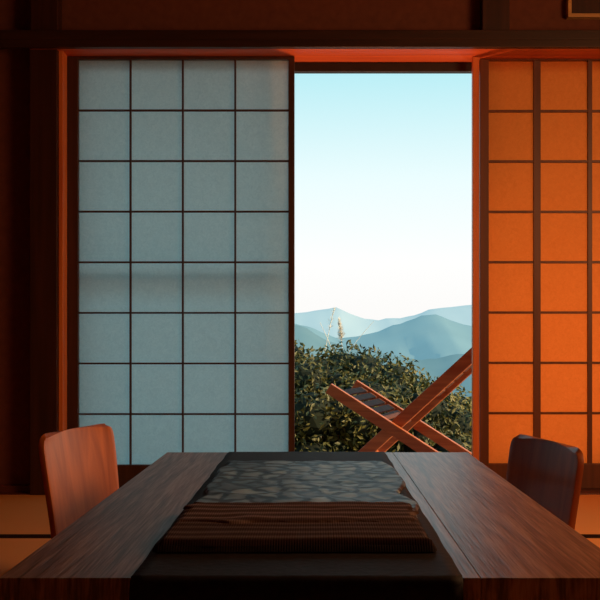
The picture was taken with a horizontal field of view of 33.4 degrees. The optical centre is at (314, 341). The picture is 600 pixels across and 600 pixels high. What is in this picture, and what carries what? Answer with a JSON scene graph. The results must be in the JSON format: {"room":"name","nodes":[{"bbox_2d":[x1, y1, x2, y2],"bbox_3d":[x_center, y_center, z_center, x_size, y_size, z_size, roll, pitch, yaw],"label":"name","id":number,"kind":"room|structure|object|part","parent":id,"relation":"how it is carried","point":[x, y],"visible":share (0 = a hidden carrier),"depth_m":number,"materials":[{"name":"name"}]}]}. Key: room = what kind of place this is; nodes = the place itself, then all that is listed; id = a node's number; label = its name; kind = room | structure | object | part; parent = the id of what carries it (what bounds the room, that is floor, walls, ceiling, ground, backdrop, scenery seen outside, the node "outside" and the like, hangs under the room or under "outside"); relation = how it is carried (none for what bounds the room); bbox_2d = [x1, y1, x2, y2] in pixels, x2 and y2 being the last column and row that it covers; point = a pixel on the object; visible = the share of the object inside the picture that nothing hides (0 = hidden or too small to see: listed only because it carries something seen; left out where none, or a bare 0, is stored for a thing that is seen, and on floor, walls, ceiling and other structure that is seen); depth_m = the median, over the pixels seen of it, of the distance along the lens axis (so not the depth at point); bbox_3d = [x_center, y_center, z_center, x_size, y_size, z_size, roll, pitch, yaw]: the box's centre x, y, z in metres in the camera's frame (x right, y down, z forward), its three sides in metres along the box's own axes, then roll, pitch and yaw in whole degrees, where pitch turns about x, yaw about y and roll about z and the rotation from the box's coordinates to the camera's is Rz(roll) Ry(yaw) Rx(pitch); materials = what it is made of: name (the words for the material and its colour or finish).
{"room":"traditional dwelling","nodes":[
{"label":"traditional dwelling","id":0,"kind":"room"},
{"bbox_2d":[0,0,599,484],"bbox_3d":[0.000,-0.575,4.215,4.400,2.510,0.170,0,0,0],"label":"wall","id":1,"kind":"structure","parent":0,"point":[14,14],"depth_m":4.13,"materials":[{"name":"paint"}]},
{"bbox_2d":[0,485,29,491],"bbox_3d":[-1.677,0.605,4.117,1.045,0.030,0.025,0,0,0],"label":"trim","id":2,"kind":"structure","parent":1,"relation":"attached to","point":[3,488],"depth_m":4.11,"materials":[{"name":"brown wood"}]},
{"bbox_2d":[30,49,58,494],"bbox_3d":[0.282,-0.283,4.090,2.875,1.806,0.080,0,0,0],"label":"trim","id":3,"kind":"structure","parent":1,"relation":"attached to","point":[44,63],"depth_m":4.05,"materials":[{"name":"brown wood"}]},
{"bbox_2d":[59,51,66,430],"bbox_3d":[0.285,-0.285,4.175,2.690,1.802,0.210,0,0,0],"label":"trim","id":4,"kind":"structure","parent":1,"relation":"attached to","point":[62,56],"depth_m":4.07,"materials":[{"name":"red wood"}]},
{"bbox_2d":[31,0,508,29],"bbox_3d":[-0.182,-1.542,4.095,1.945,0.575,0.070,0,0,0],"label":"trim","id":5,"kind":"structure","parent":1,"relation":"attached to","point":[45,14],"depth_m":4.06,"materials":[{"name":"brown wood"}]},
{"bbox_2d":[0,30,599,48],"bbox_3d":[0.000,-1.220,4.075,4.400,0.069,0.110,0,0,0],"label":"trim","id":6,"kind":"structure","parent":1,"relation":"attached to","point":[9,39],"depth_m":4.02,"materials":[{"name":"brown wood"}]},
{"bbox_2d":[0,489,599,494],"bbox_3d":[0.000,0.648,4.200,4.400,0.064,0.280,0,0,0],"label":"trim","id":7,"kind":"structure","parent":1,"relation":"attached to","point":[583,491],"depth_m":4.09,"materials":[{"name":"brown wood"}]},
{"bbox_2d":[67,56,294,487],"bbox_3d":[-0.556,-0.285,4.160,0.943,1.798,0.030,0,0,0],"label":"frame","id":8,"kind":"object","parent":7,"relation":"on","point":[126,472],"visible":0.44,"depth_m":4.14,"materials":[{"name":"brown wood"}]},
{"bbox_2d":[79,59,288,464],"bbox_3d":[-0.546,-0.332,4.159,0.872,1.683,0.016,0,0,0],"label":"lattice","id":9,"kind":"object","parent":8,"relation":"attached to","point":[130,110],"visible":0.91,"depth_m":4.15,"materials":[{"name":"brown wood"}]},
{"bbox_2d":[79,61,288,463],"bbox_3d":[-0.546,-0.332,4.168,0.872,1.683,0.001,0,0,0],"label":"paper","id":10,"kind":"object","parent":9,"relation":"attached to","point":[103,186],"visible":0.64,"depth_m":4.17,"materials":[{"name":"white paper"}]},
{"bbox_2d":[479,59,599,488],"bbox_3d":[1.143,-0.285,4.200,0.904,1.798,0.030,0,0,0],"label":"frame","id":11,"kind":"object","parent":7,"relation":"on","point":[590,479],"visible":0.64,"depth_m":4.18,"materials":[{"name":"red wood"}]},
{"bbox_2d":[489,60,599,463],"bbox_3d":[1.163,-0.335,4.199,0.872,1.690,0.016,0,0,0],"label":"lattice","id":12,"kind":"object","parent":11,"relation":"attached to","point":[536,111],"visible":0.94,"depth_m":4.19,"materials":[{"name":"red wood"}]},
{"bbox_2d":[489,62,599,462],"bbox_3d":[1.146,-0.335,4.208,0.838,1.690,0.001,0,0,0],"label":"paper","id":13,"kind":"object","parent":12,"relation":"attached to","point":[563,84],"visible":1,"depth_m":4.21,"materials":[{"name":"paper"}]},
{"bbox_2d":[57,49,599,62],"bbox_3d":[0.282,-1.200,4.165,2.875,0.029,0.230,0,0,0],"label":"trim","id":14,"kind":"structure","parent":1,"relation":"attached to","point":[301,55],"depth_m":4.11,"materials":[{"name":"red wood"}]},
{"bbox_2d":[295,63,471,73],"bbox_3d":[0.287,-1.167,4.260,0.775,0.037,0.039,0,0,0],"label":"trim","id":15,"kind":"structure","parent":1,"relation":"attached to","point":[300,68],"depth_m":4.24,"materials":[{"name":"brown wood"}]},
{"bbox_2d":[472,57,478,459],"bbox_3d":[0.668,-0.285,4.167,0.027,1.798,0.033,0,0,0],"label":"trim","id":16,"kind":"structure","parent":1,"relation":"attached to","point":[475,60],"depth_m":4.15,"materials":[{"name":"red wood"}]},
{"bbox_2d":[566,0,599,19],"bbox_3d":[1.393,-1.492,4.109,0.715,0.325,0.038,0,0,0],"label":"picture frame","id":17,"kind":"object","parent":1,"relation":"attached to","point":[575,9],"visible":1,"depth_m":4.11,"materials":[{"name":"brown wood"}]},
{"bbox_3d":[1.393,-1.492,4.119,0.685,0.295,0.018,0,0,0],"label":"panel","id":18,"kind":"part","parent":17,"relation":"part of","materials":[{"name":"brown wood"}]},
{"bbox_2d":[0,495,599,576],"bbox_3d":[0.000,0.650,1.430,4.400,0.060,5.260,0,0,0],"label":"floor","id":19,"kind":"structure","parent":0,"point":[19,514],"depth_m":3.44,"materials":[{"name":"beige wicker"}]},
{"bbox_2d":[38,423,118,538],"bbox_3d":[-0.434,0.418,2.469,0.380,0.402,0.376,0,0,14],"label":"chair","id":20,"kind":"object","parent":19,"relation":"on","point":[79,469],"visible":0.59,"depth_m":2.48,"materials":[{"name":"brown wood"}]},
{"bbox_2d":[0,452,599,599],"bbox_3d":[0.006,0.450,1.863,0.763,0.340,1.354,0,0,0],"label":"table","id":21,"kind":"object","parent":19,"relation":"on","point":[503,543],"visible":0.32,"depth_m":1.44,"materials":[{"name":"brown wood"}]},
{"bbox_2d":[129,452,462,599],"bbox_3d":[-0.022,0.324,1.861,0.399,0.132,1.370,0,0,0],"label":"table runner","id":22,"kind":"object","parent":21,"relation":"on","point":[262,525],"visible":1,"depth_m":1.34,"materials":[{"name":"fabric"}]},
{"bbox_2d":[0,534,599,537],"bbox_3d":[0.000,0.619,1.008,4.400,0.002,4.415,0,0,0],"label":"trim","id":23,"kind":"structure","parent":19,"relation":"on","point":[1,535],"depth_m":3.19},
{"bbox_2d":[506,434,583,529],"bbox_3d":[0.342,0.418,2.167,0.380,0.402,0.376,0,0,-10],"label":"chair","id":24,"kind":"object","parent":19,"relation":"on","point":[550,473],"visible":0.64,"depth_m":2.17,"materials":[{"name":"brown wood"}]},
{"bbox_3d":[0.000,6.154,11.200,24.000,10.197,14.000,0,0,0],"label":"ground","id":25,"kind":"structure","parent":0,"visible":0},
{"bbox_2d":[320,307,373,352],"bbox_3d":[0.249,0.394,8.150,0.467,1.353,0.042,0,0,0],"label":"pampas grass","id":26,"kind":"object","parent":25,"relation":"on","point":[340,334],"depth_m":8.15,"materials":[{"name":"beige plant"}]},
{"bbox_2d":[295,339,471,452],"bbox_3d":[0.717,0.756,7.191,5.478,1.574,1.468,0,0,0],"label":"shrub","id":27,"kind":"object","parent":25,"relation":"on","point":[323,423],"visible":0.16,"depth_m":7.04,"materials":[{"name":"green plant"}]},
{"bbox_3d":[0.000,0.920,5.301,8.000,0.300,1.912,0,0,0],"label":"deck","id":28,"kind":"object","parent":25,"relation":"on","visible":0},
{"bbox_2d":[326,347,471,454],"bbox_3d":[0.632,0.286,5.404,1.038,0.935,0.535,0,0,18],"label":"deck chair","id":29,"kind":"object","parent":28,"relation":"on","point":[394,430],"visible":0.58,"depth_m":5.27,"materials":[{"name":"brown wood"}]},
{"bbox_3d":[0.457,0.487,5.198,0.832,0.532,0.035,0,0,18],"label":"seat rail","id":30,"kind":"part","parent":29,"relation":"part of","materials":[{"name":"brown wood"}]},
{"bbox_3d":[0.612,0.487,5.673,0.832,0.532,0.035,0,0,18],"label":"seat rail","id":31,"kind":"part","parent":29,"relation":"part of","materials":[{"name":"brown wood"}]},
{"bbox_3d":[0.710,0.285,5.594,1.009,0.933,0.035,0,0,18],"label":"rail","id":32,"kind":"part","parent":29,"relation":"part of","materials":[{"name":"brown wood"}]},
{"label":"outside","id":33,"kind":"structure","parent":0,"visible":0},
{"bbox_2d":[295,305,471,337],"bbox_3d":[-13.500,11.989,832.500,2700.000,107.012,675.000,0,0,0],"label":"mountain","id":34,"kind":"structure","parent":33,"point":[353,325],"depth_m":872.14},
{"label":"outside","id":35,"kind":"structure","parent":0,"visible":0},
{"bbox_2d":[295,314,471,359],"bbox_3d":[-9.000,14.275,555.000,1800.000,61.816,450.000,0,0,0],"label":"mountain","id":36,"kind":"structure","parent":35,"point":[434,336],"depth_m":562.27},
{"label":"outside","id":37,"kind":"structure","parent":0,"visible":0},
{"bbox_2d":[295,325,471,397],"bbox_3d":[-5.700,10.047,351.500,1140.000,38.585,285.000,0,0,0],"label":"mountain","id":38,"kind":"structure","parent":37,"point":[437,367],"depth_m":365.08}
]}

